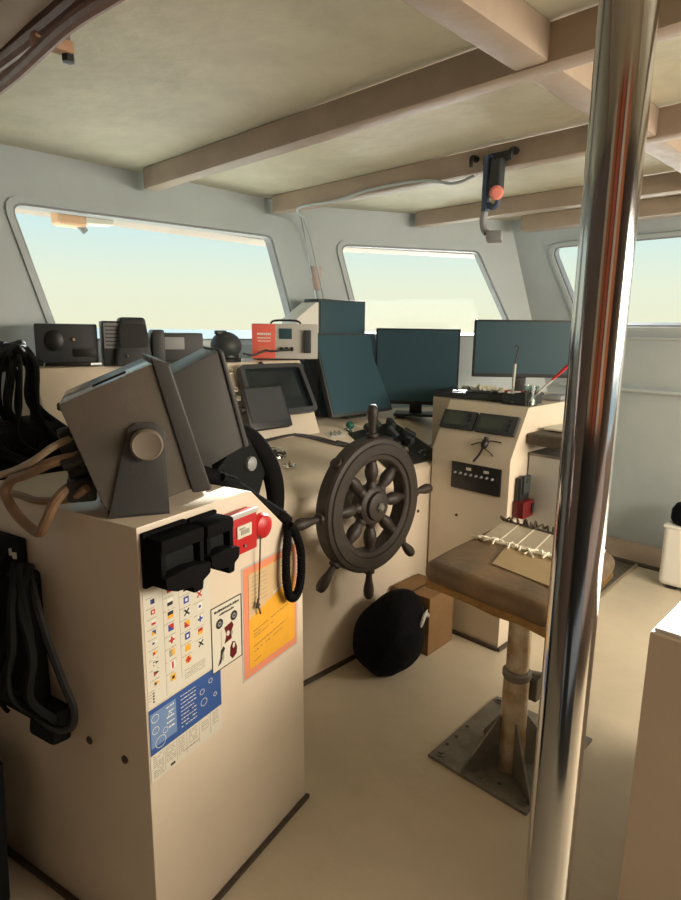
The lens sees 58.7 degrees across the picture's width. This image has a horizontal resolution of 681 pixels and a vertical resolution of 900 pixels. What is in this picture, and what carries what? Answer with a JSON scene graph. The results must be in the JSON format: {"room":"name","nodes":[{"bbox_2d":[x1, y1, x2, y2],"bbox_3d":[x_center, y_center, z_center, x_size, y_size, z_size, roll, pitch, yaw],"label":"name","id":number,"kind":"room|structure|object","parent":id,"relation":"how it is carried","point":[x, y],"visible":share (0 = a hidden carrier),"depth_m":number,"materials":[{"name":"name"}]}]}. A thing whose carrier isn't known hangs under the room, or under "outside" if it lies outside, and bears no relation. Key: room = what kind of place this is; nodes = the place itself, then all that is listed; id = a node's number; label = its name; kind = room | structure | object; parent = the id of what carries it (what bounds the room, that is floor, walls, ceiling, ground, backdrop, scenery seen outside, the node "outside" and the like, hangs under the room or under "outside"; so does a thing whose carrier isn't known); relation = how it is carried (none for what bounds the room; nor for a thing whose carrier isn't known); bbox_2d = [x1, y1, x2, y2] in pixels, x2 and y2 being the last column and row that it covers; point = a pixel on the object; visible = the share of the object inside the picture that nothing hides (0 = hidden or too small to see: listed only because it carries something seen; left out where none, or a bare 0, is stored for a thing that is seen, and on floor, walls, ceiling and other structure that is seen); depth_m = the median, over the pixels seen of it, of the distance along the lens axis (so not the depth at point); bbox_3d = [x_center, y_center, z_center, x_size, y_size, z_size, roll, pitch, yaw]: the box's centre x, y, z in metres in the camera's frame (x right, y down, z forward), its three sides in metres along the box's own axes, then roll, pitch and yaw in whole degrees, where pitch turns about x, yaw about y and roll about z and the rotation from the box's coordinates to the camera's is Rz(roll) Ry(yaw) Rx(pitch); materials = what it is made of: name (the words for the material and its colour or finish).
{"room":"control cabin","nodes":[
{"label":"control cabin","id":0,"kind":"room"},
{"bbox_2d":[0,144,315,417],"bbox_3d":[-1.353,-0.088,2.449,0.280,2.206,4.070,11,15,43],"label":"wall","id":1,"kind":"structure","parent":0,"point":[23,172],"depth_m":2.64,"materials":[{"name":"paint"}]},
{"bbox_2d":[0,0,50,48],"bbox_3d":[-0.021,-0.784,0.592,4.250,0.090,0.070,11,15,43],"label":"trim","id":2,"kind":"structure","parent":1,"relation":"attached to","point":[14,14],"depth_m":1.21,"materials":[{"name":"paint"}]},
{"bbox_2d":[5,196,294,345],"bbox_3d":[-0.790,-0.820,2.950,0.119,0.612,1.506,11,15,43],"label":"window","id":3,"kind":"structure","parent":1,"relation":"in","point":[19,202],"depth_m":2.73,"materials":[{"name":"paint"}]},
{"bbox_2d":[296,174,474,298],"bbox_3d":[0.082,-0.890,2.901,0.335,0.634,1.290,-5,12,-26],"label":"cable","id":4,"kind":"object","parent":1,"relation":"attached to","point":[473,175],"visible":0.91,"depth_m":2.77,"materials":[{"name":"paint"}]},
{"bbox_2d":[143,0,680,190],"bbox_3d":[0.654,-0.907,1.264,4.250,0.090,0.070,11,15,43],"label":"ceiling beam","id":5,"kind":"structure","parent":1,"relation":"attached to","point":[473,73],"depth_m":1.71,"materials":[{"name":"paint"}]},
{"bbox_2d":[469,155,478,167],"bbox_3d":[0.512,-1.114,2.338,0.027,0.049,0.043,11,15,43],"label":"hook","id":6,"kind":"object","parent":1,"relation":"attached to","point":[473,158],"visible":1,"depth_m":2.33,"materials":[{"name":"black plastic"}]},
{"bbox_2d":[272,103,680,214],"bbox_3d":[1.170,-1.001,1.778,4.250,0.090,0.070,11,15,43],"label":"ceiling beam","id":7,"kind":"structure","parent":1,"relation":"attached to","point":[566,144],"depth_m":2.41,"materials":[{"name":"paint"}]},
{"bbox_2d":[509,146,519,159],"bbox_3d":[0.633,-1.089,2.221,0.027,0.049,0.043,11,15,43],"label":"hook","id":8,"kind":"object","parent":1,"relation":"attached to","point":[514,150],"visible":1,"depth_m":2.21,"materials":[{"name":"black plastic"}]},
{"bbox_2d":[0,0,680,220],"bbox_3d":[0.461,-0.956,1.112,4.550,0.060,5.050,11,15,43],"label":"ceiling","id":9,"kind":"structure","parent":0,"point":[149,82],"depth_m":1.84,"materials":[{"name":"paint"}]},
{"bbox_2d":[29,30,74,64],"bbox_3d":[-0.625,-0.916,1.313,0.034,0.123,0.090,11,15,43],"label":"clamp","id":10,"kind":"object","parent":9,"relation":"attached to","point":[65,49],"visible":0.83,"depth_m":1.33,"materials":[{"name":"beige wood"}]},
{"bbox_2d":[0,60,16,74],"bbox_3d":[-0.493,-0.902,1.191,2.642,0.054,0.047,11,15,43],"label":"hose","id":11,"kind":"object","parent":10,"relation":"attached to","point":[4,70],"visible":0.02,"depth_m":1.52,"materials":[{"name":"black rubber"}]},
{"bbox_2d":[0,0,83,71],"bbox_3d":[-0.523,-0.873,1.165,2.641,0.061,0.060,11,15,43],"label":"hose","id":12,"kind":"object","parent":10,"relation":"attached to","point":[19,44],"visible":0.62,"depth_m":1.28,"materials":[{"name":"rubber"}]},
{"bbox_2d":[0,0,124,94],"bbox_3d":[-0.515,-0.837,1.182,2.641,0.049,0.046,12,15,44],"label":"hose","id":13,"kind":"object","parent":10,"relation":"attached to","point":[85,11],"visible":1,"depth_m":1.22,"materials":[{"name":"brown rubber"}]},
{"bbox_2d":[15,208,474,258],"bbox_3d":[-1.147,-1.149,2.687,5.249,0.200,0.718,-8,14,-37],"label":"visor","id":14,"kind":"object","parent":9,"relation":"attached to","point":[185,232],"visible":0.08,"depth_m":3.35,"materials":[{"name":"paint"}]},
{"bbox_2d":[51,212,113,233],"bbox_3d":[-1.159,-1.033,2.736,0.109,0.115,0.255,11,15,43],"label":"lamp","id":15,"kind":"object","parent":14,"relation":"attached to","point":[80,223],"visible":0.59,"depth_m":2.69,"materials":[{"name":"brown plastic"}]},
{"bbox_2d":[8,560,680,899],"bbox_3d":[0.745,1.240,1.729,4.360,0.080,5.750,11,15,43],"label":"floor","id":16,"kind":"structure","parent":0,"point":[381,819],"depth_m":2.02,"materials":[{"name":"paint"}]},
{"bbox_2d":[0,761,9,899],"bbox_3d":[-1.027,0.997,1.550,0.224,0.420,0.271,11,15,43],"label":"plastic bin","id":17,"kind":"object","parent":16,"relation":"on","point":[4,870],"visible":1,"depth_m":1.57,"materials":[{"name":"black"}]},
{"bbox_2d":[0,471,309,899],"bbox_3d":[-0.534,0.616,1.769,0.666,1.096,0.643,7,13,30],"label":"base cabinet","id":18,"kind":"object","parent":16,"relation":"on","point":[86,816],"depth_m":1.51,"materials":[{"name":"paint"}]},
{"bbox_2d":[0,531,77,744],"bbox_3d":[-0.806,0.462,1.453,0.436,0.487,0.152,7,13,30],"label":"cable bundle","id":19,"kind":"object","parent":18,"relation":"attached to","point":[26,642],"visible":1,"depth_m":1.40,"materials":[{"name":"black plastic"}]},
{"bbox_2d":[11,484,89,504],"bbox_3d":[-0.746,0.087,1.421,0.456,0.072,0.038,7,13,30],"label":"cable","id":20,"kind":"object","parent":18,"relation":"on","point":[85,488],"visible":0.77,"depth_m":1.36,"materials":[{"name":"brown rubber"}]},
{"bbox_2d":[57,353,210,518],"bbox_3d":[-0.487,-0.051,1.435,0.309,0.342,0.355,-3,12,-20],"label":"display","id":21,"kind":"object","parent":18,"relation":"on","point":[129,425],"visible":1,"depth_m":1.30,"materials":[{"name":"grey plastic"}]},
{"bbox_2d":[57,426,96,502],"bbox_3d":[-0.603,0.026,1.389,0.075,0.152,0.197,-5,12,-25],"label":"plug","id":22,"kind":"object","parent":21,"relation":"attached to","point":[78,474],"visible":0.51,"depth_m":1.33,"materials":[{"name":"black plastic"}]},
{"bbox_2d":[0,436,71,478],"bbox_3d":[-0.801,0.040,1.375,0.439,0.168,0.060,5,12,19],"label":"cable","id":23,"kind":"object","parent":22,"relation":"attached to","point":[57,444],"visible":0.99,"depth_m":1.29,"materials":[{"name":"beige plastic"}]},
{"bbox_2d":[0,451,76,536],"bbox_3d":[-0.670,0.094,1.337,0.218,0.196,0.082,2,11,8],"label":"hose","id":24,"kind":"object","parent":22,"relation":"attached to","point":[6,496],"visible":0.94,"depth_m":1.31,"materials":[{"name":"brown rubber"}]},
{"bbox_2d":[140,519,210,592],"bbox_3d":[-0.353,0.238,1.304,0.077,0.144,0.133,7,13,30],"label":"holder","id":25,"kind":"object","parent":18,"relation":"attached to","point":[172,554],"visible":1,"depth_m":1.28,"materials":[{"name":"black plastic"}]},
{"bbox_2d":[141,575,211,709],"bbox_3d":[-0.368,0.405,1.391,0.002,0.309,0.203,7,13,30],"label":"chart","id":26,"kind":"object","parent":18,"relation":"attached to","point":[177,625],"visible":0.88,"depth_m":1.38,"materials":[{"name":"beige paper"}]},
{"bbox_2d":[148,669,221,783],"bbox_3d":[-0.365,0.647,1.450,0.002,0.182,0.234,7,13,30],"label":"poster","id":27,"kind":"object","parent":18,"relation":"attached to","point":[185,720],"visible":1,"depth_m":1.44,"materials":[{"name":"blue paper"}]},
{"bbox_2d":[170,346,248,473],"bbox_3d":[-0.445,-0.126,1.792,0.282,0.352,0.305,-4,12,-21],"label":"display","id":28,"kind":"object","parent":18,"relation":"on","point":[207,391],"visible":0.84,"depth_m":1.67,"materials":[{"name":"grey plastic"}]},
{"bbox_2d":[187,509,239,572],"bbox_3d":[-0.294,0.218,1.402,0.077,0.136,0.097,7,13,30],"label":"holder","id":29,"kind":"object","parent":18,"relation":"attached to","point":[219,549],"visible":0.76,"depth_m":1.39,"materials":[{"name":"black plastic"}]},
{"bbox_2d":[210,593,241,674],"bbox_3d":[-0.288,0.466,1.540,0.002,0.175,0.114,7,13,30],"label":"card","id":30,"kind":"object","parent":18,"relation":"attached to","point":[226,618],"visible":1,"depth_m":1.54,"materials":[{"name":"beige paper"}]},
{"bbox_2d":[225,506,257,554],"bbox_3d":[-0.255,0.204,1.503,0.039,0.110,0.121,7,13,30],"label":"alarm box","id":31,"kind":"object","parent":18,"relation":"attached to","point":[244,519],"visible":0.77,"depth_m":1.50,"materials":[{"name":"red plastic"}]},
{"bbox_2d":[212,423,284,509],"bbox_3d":[-0.274,0.100,1.815,0.152,0.369,0.383,7,13,30],"label":"cradle","id":32,"kind":"object","parent":18,"relation":"on","point":[250,465],"visible":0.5,"depth_m":1.87,"materials":[{"name":"black plastic"}]},
{"bbox_2d":[245,456,256,470],"bbox_3d":[-0.270,0.042,1.846,0.016,0.044,0.044,7,13,30],"label":"knob","id":33,"kind":"object","parent":32,"relation":"attached to","point":[250,461],"depth_m":1.84,"materials":[{"name":"grey plastic"}]},
{"bbox_2d":[204,466,305,602],"bbox_3d":[-0.254,0.233,1.691,0.325,0.420,0.106,-2,11,-13],"label":"cable","id":34,"kind":"object","parent":18,"relation":"attached to","point":[290,532],"visible":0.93,"depth_m":1.70,"materials":[{"name":"black plastic"}]},
{"bbox_2d":[241,543,297,683],"bbox_3d":[-0.193,0.447,1.701,0.002,0.327,0.255,7,13,30],"label":"notice","id":35,"kind":"object","parent":18,"relation":"attached to","point":[266,636],"visible":0.96,"depth_m":1.68,"materials":[{"name":"orange paper"}]},
{"bbox_2d":[259,407,432,686],"bbox_3d":[-0.297,0.411,2.945,0.845,1.052,3.000,11,15,43],"label":"console","id":36,"kind":"object","parent":16,"relation":"on","point":[330,617],"depth_m":2.75,"materials":[{"name":"paint"}]},
{"bbox_2d":[0,415,60,469],"bbox_3d":[-1.049,0.029,1.858,0.220,0.240,0.340,11,15,43],"label":"cable bundle","id":37,"kind":"object","parent":36,"relation":"on","point":[30,433],"visible":0.23,"depth_m":1.81,"materials":[{"name":"black plastic"}]},
{"bbox_2d":[0,339,66,479],"bbox_3d":[-1.068,-0.125,1.942,0.339,0.448,0.622,-8,14,-38],"label":"cable tangle","id":38,"kind":"object","parent":37,"relation":"attached to","point":[13,355],"visible":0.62,"depth_m":1.85,"materials":[{"name":"black plastic"}]},
{"bbox_2d":[12,358,318,438],"bbox_3d":[-0.691,-0.206,2.649,0.432,0.346,1.250,11,15,43],"label":"console","id":39,"kind":"object","parent":36,"relation":"on","point":[55,381],"visible":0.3,"depth_m":2.25,"materials":[{"name":"paint"}]},
{"bbox_2d":[33,323,98,365],"bbox_3d":[-1.059,-0.408,2.342,0.216,0.158,0.185,-4,12,-25],"label":"radio","id":40,"kind":"object","parent":39,"relation":"on","point":[56,344],"visible":0.97,"depth_m":2.27,"materials":[{"name":"grey plastic"}]},
{"bbox_2d":[99,321,118,365],"bbox_3d":[-0.890,-0.418,2.375,0.088,0.170,0.156,-4,12,-25],"label":"box","id":41,"kind":"object","parent":39,"relation":"on","point":[108,330],"visible":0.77,"depth_m":2.30,"materials":[{"name":"grey plastic"}]},
{"bbox_2d":[103,323,118,347],"bbox_3d":[-0.864,-0.434,2.302,0.066,0.095,0.004,-4,12,-25],"label":"grille","id":42,"kind":"object","parent":41,"relation":"attached to","point":[110,330],"depth_m":2.30,"materials":[{"name":"grey plastic"}]},
{"bbox_2d":[115,317,165,365],"bbox_3d":[-0.790,-0.424,2.373,0.188,0.185,0.133,-4,12,-25],"label":"loudspeaker","id":43,"kind":"object","parent":39,"relation":"on","point":[133,340],"visible":0.74,"depth_m":2.31,"materials":[{"name":"grey plastic"}]},
{"bbox_2d":[120,324,147,347],"bbox_3d":[-0.788,-0.435,2.310,0.102,0.091,0.015,-4,12,-25],"label":"grille","id":44,"kind":"object","parent":43,"relation":"attached to","point":[131,335],"depth_m":2.31,"materials":[{"name":"black plastic"}]},
{"bbox_2d":[147,332,202,363],"bbox_3d":[-0.713,-0.438,2.599,0.215,0.128,0.164,-4,12,-25],"label":"radio","id":45,"kind":"object","parent":39,"relation":"on","point":[178,346],"visible":0.39,"depth_m":2.53,"materials":[{"name":"grey plastic"}]},
{"bbox_2d":[210,330,241,361],"bbox_3d":[-0.523,-0.474,2.760,0.142,0.140,0.144,11,15,43],"label":"dome","id":46,"kind":"object","parent":39,"relation":"on","point":[229,343],"visible":0.76,"depth_m":2.71,"materials":[{"name":"black plastic"}]},
{"bbox_2d":[214,330,226,334],"bbox_3d":[-0.541,-0.529,2.732,0.030,0.020,0.050,11,15,43],"label":"hood","id":47,"kind":"object","parent":46,"relation":"attached to","point":[217,332],"depth_m":2.72,"materials":[{"name":"black plastic"}]},
{"bbox_2d":[236,385,291,430],"bbox_3d":[-0.341,-0.184,2.675,0.108,0.190,0.252,11,15,43],"label":"monitor","id":48,"kind":"object","parent":39,"relation":"attached to","point":[262,408],"visible":0.89,"depth_m":2.65,"materials":[{"name":"black plastic"}]},
{"bbox_2d":[242,349,290,355],"bbox_3d":[-0.348,-0.462,2.865,0.265,0.032,0.043,-9,15,-42],"label":"wire","id":49,"kind":"object","parent":39,"relation":"on","point":[265,350],"visible":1,"depth_m":2.84,"materials":[{"name":"black rubber"}]},
{"bbox_2d":[237,361,316,414],"bbox_3d":[-0.298,-0.285,2.812,0.158,0.245,0.391,11,15,43],"label":"display","id":50,"kind":"object","parent":39,"relation":"attached to","point":[300,399],"visible":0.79,"depth_m":2.85,"materials":[{"name":"grey plastic"}]},
{"bbox_2d":[252,319,317,359],"bbox_3d":[-0.281,-0.558,3.057,0.323,0.198,0.199,0,11,-5],"label":"radio","id":51,"kind":"object","parent":39,"relation":"on","point":[302,339],"visible":0.91,"depth_m":2.98,"materials":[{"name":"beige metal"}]},
{"bbox_2d":[270,446,286,459],"bbox_3d":[-0.283,0.013,2.666,0.092,0.052,0.096,11,15,43],"label":"gauge","id":52,"kind":"object","parent":36,"relation":"attached to","point":[280,453],"visible":0.65,"depth_m":2.67,"materials":[{"name":"silver metal"}]},
{"bbox_2d":[283,460,295,468],"bbox_3d":[-0.220,0.061,2.611,0.034,0.034,0.072,11,15,43],"label":"switch","id":53,"kind":"object","parent":36,"relation":"attached to","point":[290,464],"visible":1,"depth_m":2.60,"materials":[{"name":"silver metal"}]},
{"bbox_2d":[265,433,348,446],"bbox_3d":[-0.181,-0.036,2.835,0.483,0.082,0.093,-6,13,-30],"label":"lead","id":54,"kind":"object","parent":36,"relation":"on","point":[337,442],"visible":0.92,"depth_m":2.88,"materials":[{"name":"black rubber"}]},
{"bbox_2d":[282,299,364,416],"bbox_3d":[-0.087,-0.519,3.417,0.125,0.640,0.534,11,15,43],"label":"equipment case","id":55,"kind":"object","parent":36,"relation":"on","point":[331,315],"visible":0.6,"depth_m":3.35,"materials":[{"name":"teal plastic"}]},
{"bbox_2d":[325,430,345,438],"bbox_3d":[-0.024,-0.081,3.010,0.046,0.031,0.110,11,15,43],"label":"switch plate","id":56,"kind":"object","parent":36,"relation":"attached to","point":[335,434],"visible":1,"depth_m":3.00,"materials":[{"name":"grey metal"}]},
{"bbox_2d":[315,333,391,418],"bbox_3d":[0.068,-0.406,3.321,0.183,0.456,0.495,11,15,43],"label":"display","id":57,"kind":"object","parent":36,"relation":"on","point":[350,379],"visible":0.86,"depth_m":3.28,"materials":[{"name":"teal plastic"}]},
{"bbox_2d":[294,404,432,598],"bbox_3d":[0.098,0.223,2.568,0.215,0.846,0.846,11,15,43],"label":"wheel","id":58,"kind":"object","parent":36,"relation":"attached to","point":[341,495],"visible":1,"depth_m":2.48,"materials":[{"name":"brown wood"}]},
{"bbox_2d":[348,417,432,466],"bbox_3d":[0.270,-0.057,3.119,0.338,0.205,0.440,11,15,43],"label":"panel","id":59,"kind":"object","parent":36,"relation":"on","point":[419,452],"visible":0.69,"depth_m":3.14,"materials":[{"name":"black plastic"}]},
{"bbox_2d":[376,328,460,416],"bbox_3d":[0.434,-0.442,3.450,0.468,0.490,0.160,3,11,10],"label":"monitor","id":60,"kind":"object","parent":36,"relation":"on","point":[412,364],"visible":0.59,"depth_m":3.40,"materials":[{"name":"black plastic"}]},
{"bbox_2d":[353,588,429,676],"bbox_3d":[0.229,0.818,2.715,0.275,0.355,0.364,11,15,43],"label":"ball","id":61,"kind":"object","parent":16,"relation":"on","point":[388,635],"visible":1,"depth_m":2.62,"materials":[{"name":"black plastic"}]},
{"bbox_2d":[393,574,453,655],"bbox_3d":[0.404,0.801,2.977,0.225,0.292,0.225,11,15,43],"label":"carton","id":62,"kind":"object","parent":16,"relation":"on","point":[438,627],"visible":0.34,"depth_m":2.90,"materials":[{"name":"cardboard"}]},
{"bbox_2d":[428,392,564,651],"bbox_3d":[0.877,0.296,3.307,0.585,1.168,0.934,11,15,43],"label":"console","id":63,"kind":"object","parent":16,"relation":"on","point":[468,497],"visible":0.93,"depth_m":2.93,"materials":[{"name":"paint"}]},
{"bbox_2d":[439,409,478,430],"bbox_3d":[0.583,-0.149,2.991,0.190,0.090,0.062,11,15,43],"label":"instrument","id":64,"kind":"object","parent":63,"relation":"on","point":[454,419],"visible":1,"depth_m":2.98,"materials":[{"name":"grey plastic"}]},
{"bbox_2d":[435,388,504,401],"bbox_3d":[0.702,-0.285,3.115,0.410,0.037,0.150,9,14,37],"label":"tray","id":65,"kind":"object","parent":63,"relation":"on","point":[443,392],"visible":0.86,"depth_m":3.08,"materials":[{"name":"grey plastic"}]},
{"bbox_2d":[491,387,510,391],"bbox_3d":[0.825,-0.301,3.117,0.090,0.037,0.150,6,12,27],"label":"paper","id":66,"kind":"object","parent":65,"relation":"on","point":[503,389],"visible":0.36,"depth_m":3.14,"materials":[{"name":"beige paper"}]},
{"bbox_2d":[456,383,483,389],"bbox_3d":[0.711,-0.338,3.282,0.150,0.040,0.090,-4,12,-22],"label":"paper","id":67,"kind":"object","parent":63,"relation":"on","point":[479,385],"visible":0.58,"depth_m":3.27,"materials":[{"name":"beige paper"}]},
{"bbox_2d":[471,437,501,461],"bbox_3d":[0.677,-0.001,2.839,0.149,0.120,0.068,6,12,24],"label":"bracket","id":68,"kind":"object","parent":63,"relation":"attached to","point":[484,444],"visible":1,"depth_m":2.83,"materials":[{"name":"black plastic"}]},
{"bbox_2d":[475,385,499,390],"bbox_3d":[0.775,-0.325,3.206,0.090,0.039,0.150,-1,11,-7],"label":"paper","id":69,"kind":"object","parent":63,"relation":"on","point":[485,387],"visible":0.83,"depth_m":3.19,"materials":[{"name":"beige paper"}]},
{"bbox_2d":[474,413,520,436],"bbox_3d":[0.734,-0.118,2.845,0.212,0.090,0.062,11,15,43],"label":"instrument","id":70,"kind":"object","parent":63,"relation":"on","point":[494,424],"visible":1,"depth_m":2.83,"materials":[{"name":"grey plastic"}]},
{"bbox_2d":[471,319,571,394],"bbox_3d":[1.001,-0.514,3.361,0.539,0.403,0.160,1,11,3],"label":"monitor","id":71,"kind":"object","parent":63,"relation":"on","point":[543,352],"visible":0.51,"depth_m":3.31,"materials":[{"name":"black plastic"}]},
{"bbox_2d":[502,392,541,405],"bbox_3d":[0.879,-0.251,2.929,0.130,0.050,0.160,10,14,40],"label":"tray","id":72,"kind":"object","parent":63,"relation":"on","point":[518,398],"visible":0.92,"depth_m":2.87,"materials":[{"name":"grey plastic"}]},
{"bbox_2d":[507,345,518,402],"bbox_3d":[0.820,-0.360,2.873,0.044,0.272,0.048,11,15,43],"label":"gooseneck microphone","id":73,"kind":"object","parent":72,"relation":"on","point":[515,364],"visible":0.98,"depth_m":2.87,"materials":[{"name":"grey plastic"}]},
{"bbox_2d":[504,390,536,392],"bbox_3d":[0.869,-0.278,2.905,0.165,0.012,0.010,7,13,30],"label":"pen","id":74,"kind":"object","parent":72,"relation":"on","point":[505,390],"visible":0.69,"depth_m":2.89,"materials":[{"name":"red plastic"}]},
{"bbox_2d":[529,364,567,401],"bbox_3d":[0.977,-0.309,2.816,0.204,0.192,0.031,1,11,0],"label":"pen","id":75,"kind":"object","parent":72,"relation":"in","point":[561,371],"visible":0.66,"depth_m":2.81,"materials":[{"name":"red plastic"}]},
{"bbox_2d":[512,475,533,518],"bbox_3d":[0.855,0.214,2.817,0.060,0.198,0.105,11,15,43],"label":"handset","id":76,"kind":"object","parent":63,"relation":"attached to","point":[523,506],"visible":1,"depth_m":2.79,"materials":[{"name":"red plastic"}]},
{"bbox_2d":[525,447,560,531],"bbox_3d":[1.093,0.186,2.922,0.244,0.369,0.370,11,15,43],"label":"cabinet","id":77,"kind":"object","parent":63,"relation":"attached to","point":[544,463],"visible":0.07,"depth_m":2.82,"materials":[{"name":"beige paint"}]},
{"bbox_2d":[527,430,561,448],"bbox_3d":[1.071,-0.063,2.877,0.205,0.055,0.400,11,15,43],"label":"shelf","id":78,"kind":"object","parent":63,"relation":"attached to","point":[545,438],"visible":0.28,"depth_m":2.76,"materials":[{"name":"brown wood"}]},
{"bbox_2d":[544,424,562,431],"bbox_3d":[1.115,-0.101,2.906,0.180,0.026,0.280,10,14,38],"label":"papers","id":79,"kind":"object","parent":78,"relation":"on","point":[558,428],"visible":0.24,"depth_m":2.85,"materials":[{"name":"beige paper"}]},
{"bbox_2d":[542,393,564,400],"bbox_3d":[1.108,-0.273,3.124,0.100,0.022,0.130,10,14,38],"label":"notebook","id":80,"kind":"object","parent":63,"relation":"on","point":[558,397],"visible":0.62,"depth_m":3.08,"materials":[{"name":"grey paper"}]},
{"bbox_2d":[426,516,614,815],"bbox_3d":[0.609,0.712,2.091,0.491,0.811,0.634,11,15,43],"label":"helm seat","id":81,"kind":"object","parent":16,"relation":"on","point":[503,572],"visible":0.71,"depth_m":2.03,"materials":[{"name":"leather"}]},
{"bbox_2d":[426,528,614,626],"bbox_3d":[0.601,0.390,2.015,0.491,0.090,0.600,11,15,43],"label":"cushion","id":82,"kind":"object","parent":81,"relation":"on","point":[507,580],"depth_m":1.90,"materials":[{"name":"brown leather"}]},
{"bbox_2d":[523,0,660,899],"bbox_3d":[0.271,0.269,0.726,0.110,2.199,0.110,11,15,43],"label":"pole","id":83,"kind":"object","parent":16,"relation":"on","point":[626,30],"visible":1,"depth_m":0.65,"materials":[{"name":"silver metal"}]},
{"bbox_2d":[600,560,637,598],"bbox_3d":[1.600,0.785,3.866,0.385,0.012,0.710,11,15,43],"label":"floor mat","id":84,"kind":"object","parent":16,"relation":"on","point":[621,570],"visible":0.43,"depth_m":3.84,"materials":[{"name":"brown"}]},
{"bbox_2d":[618,602,680,899],"bbox_3d":[1.294,0.809,1.421,0.840,0.898,1.000,11,15,43],"label":"cabinet","id":85,"kind":"object","parent":16,"relation":"on","point":[651,863],"visible":1,"depth_m":1.30,"materials":[{"name":"paint"}]},
{"bbox_2d":[659,520,680,589],"bbox_3d":[2.147,0.654,3.579,0.425,0.396,0.205,11,15,43],"label":"box","id":86,"kind":"object","parent":16,"relation":"on","point":[670,565],"visible":0.84,"depth_m":3.61,"materials":[{"name":"white plastic"}]},
{"bbox_2d":[671,502,680,525],"bbox_3d":[2.076,0.365,3.598,0.196,0.160,0.196,11,15,43],"label":"bag","id":87,"kind":"object","parent":86,"relation":"on","point":[676,510],"visible":1,"depth_m":3.58,"materials":[{"name":"black fabric"}]},
{"bbox_2d":[300,207,546,407],"bbox_3d":[0.758,-0.367,4.000,2.128,2.200,0.060,-3,12,-17],"label":"wall","id":88,"kind":"structure","parent":0,"point":[328,227],"depth_m":3.70,"materials":[{"name":"paint"}]},
{"bbox_2d":[312,266,320,289],"bbox_3d":[-0.140,-1.008,3.555,0.055,0.135,0.010,-3,12,-17],"label":"wall plate","id":89,"kind":"object","parent":88,"relation":"attached to","point":[315,279],"visible":0.86,"depth_m":3.55,"materials":[{"name":"brown"}]},
{"bbox_2d":[337,240,512,340],"bbox_3d":[0.566,-0.984,3.804,1.244,0.582,0.060,-3,12,-17],"label":"window","id":90,"kind":"structure","parent":88,"relation":"in","point":[477,252],"depth_m":3.75,"materials":[{"name":"paint"}]},
{"bbox_2d":[415,171,680,227],"bbox_3d":[1.871,-1.090,2.266,3.950,0.085,0.070,11,15,43],"label":"trim","id":91,"kind":"structure","parent":88,"relation":"attached to","point":[668,183],"depth_m":3.09,"materials":[{"name":"paint"}]},
{"bbox_2d":[479,150,508,242],"bbox_3d":[0.571,-0.958,2.299,0.113,0.326,0.081,11,15,43],"label":"microphone","id":92,"kind":"object","parent":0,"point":[494,163],"visible":0.98,"depth_m":2.28,"materials":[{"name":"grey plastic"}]},
{"bbox_2d":[490,185,503,199],"bbox_3d":[0.581,-0.958,2.258,0.052,0.050,0.026,2,11,6],"label":"lamp","id":93,"kind":"object","parent":92,"relation":"attached to","point":[496,191],"depth_m":2.25,"materials":[{"name":"red plastic"}]},
{"bbox_2d":[511,216,680,547],"bbox_3d":[2.652,-0.159,3.022,3.750,2.217,0.718,11,15,43],"label":"wall","id":94,"kind":"structure","parent":0,"point":[646,475],"depth_m":3.83,"materials":[{"name":"paint"}]},
{"bbox_2d":[401,0,680,172],"bbox_3d":[0.288,-0.914,1.258,0.088,0.084,4.850,11,15,43],"label":"ceiling beam","id":95,"kind":"structure","parent":94,"relation":"attached to","point":[515,34],"depth_m":1.33,"materials":[{"name":"paint"}]},
{"bbox_2d":[520,195,680,232],"bbox_3d":[2.368,-1.127,2.503,3.500,0.090,0.100,11,15,43],"label":"trim","id":96,"kind":"structure","parent":94,"relation":"attached to","point":[669,206],"depth_m":3.44,"materials":[{"name":"paint"}]},
{"bbox_2d":[549,231,680,331],"bbox_3d":[2.136,-0.870,3.095,2.210,0.527,0.208,11,15,43],"label":"window","id":97,"kind":"structure","parent":94,"relation":"in","point":[557,264],"depth_m":3.62,"materials":[{"name":"paint"}]},
{"bbox_2d":[560,383,680,395],"bbox_3d":[2.543,-0.218,3.021,3.000,0.034,0.048,11,15,43],"label":"conduit","id":98,"kind":"object","parent":94,"relation":"attached to","point":[561,384],"visible":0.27,"depth_m":3.65,"materials":[{"name":"paint"}]},
{"bbox_2d":[605,535,661,567],"bbox_3d":[2.845,0.865,3.313,3.300,0.100,0.175,11,15,43],"label":"baseboard","id":99,"kind":"structure","parent":94,"relation":"attached to","point":[626,549],"depth_m":4.10,"materials":[{"name":"paint"}]},
{"bbox_2d":[611,555,659,571],"bbox_3d":[2.772,0.921,3.250,3.300,0.014,0.040,11,15,43],"label":"trim","id":100,"kind":"structure","parent":94,"relation":"attached to","point":[619,559],"depth_m":4.02,"materials":[{"name":"brown wood"}]},
{"bbox_2d":[626,337,680,339],"bbox_3d":[2.617,-0.491,2.778,3.200,0.012,0.028,11,15,43],"label":"trim","id":101,"kind":"structure","parent":94,"relation":"attached to","point":[647,338],"depth_m":3.53,"materials":[{"name":"paint"}]},
{"label":"outside","id":102,"kind":"structure","parent":0,"visible":0},
{"bbox_2d":[97,328,473,338],"bbox_3d":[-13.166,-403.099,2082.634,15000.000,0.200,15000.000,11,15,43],"label":"sea","id":103,"kind":"structure","parent":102,"point":[207,334],"depth_m":1277.05,"materials":[{"name":"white liquid"}]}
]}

